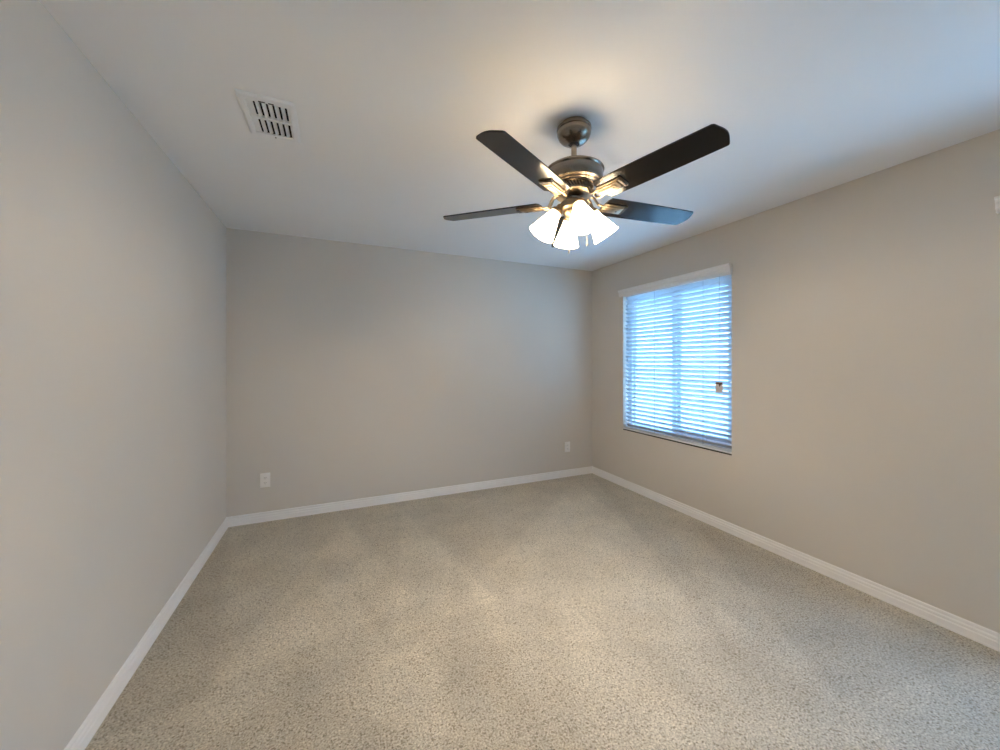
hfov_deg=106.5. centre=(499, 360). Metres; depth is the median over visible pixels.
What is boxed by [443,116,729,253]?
ceiling fan
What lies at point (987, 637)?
baseboard
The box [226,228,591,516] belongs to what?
wall
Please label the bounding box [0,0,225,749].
wall
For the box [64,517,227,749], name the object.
baseboard
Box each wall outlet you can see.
[260,473,269,487]
[565,442,569,451]
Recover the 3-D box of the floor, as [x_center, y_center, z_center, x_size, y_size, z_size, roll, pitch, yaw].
[0.350,1.355,1.722,3.660,0.001,4.510,0,0,-24]
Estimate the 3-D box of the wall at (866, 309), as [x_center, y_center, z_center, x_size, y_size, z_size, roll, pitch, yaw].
[2.089,0.135,2.487,0.140,2.440,4.510,0,0,-24]
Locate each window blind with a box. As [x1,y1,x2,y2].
[618,263,732,451]
[994,196,999,213]
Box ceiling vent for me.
[234,88,300,142]
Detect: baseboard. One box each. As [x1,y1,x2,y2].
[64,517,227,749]
[227,466,591,526]
[592,466,999,651]
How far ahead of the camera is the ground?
8.69 m
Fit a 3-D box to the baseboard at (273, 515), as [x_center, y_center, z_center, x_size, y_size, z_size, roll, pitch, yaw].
[-0.555,1.315,3.779,3.660,0.080,0.016,0,0,-24]
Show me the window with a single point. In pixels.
(627, 429)
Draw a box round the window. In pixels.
[623,279,731,455]
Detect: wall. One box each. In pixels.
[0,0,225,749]
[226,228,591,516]
[592,129,999,632]
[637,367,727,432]
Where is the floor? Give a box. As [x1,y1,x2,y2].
[85,473,999,749]
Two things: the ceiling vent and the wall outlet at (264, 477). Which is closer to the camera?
the ceiling vent
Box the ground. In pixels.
[637,416,727,437]
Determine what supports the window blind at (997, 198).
attached to the wall at (866, 309)
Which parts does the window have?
sash, sill, sash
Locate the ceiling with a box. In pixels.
[40,0,999,270]
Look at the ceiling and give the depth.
1.54 m
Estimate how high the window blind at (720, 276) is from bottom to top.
1.484 m
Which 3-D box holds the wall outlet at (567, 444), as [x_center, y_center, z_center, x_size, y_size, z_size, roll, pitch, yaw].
[0.790,1.008,4.374,0.074,0.120,0.009,0,0,-24]
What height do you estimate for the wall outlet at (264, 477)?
0.120 m

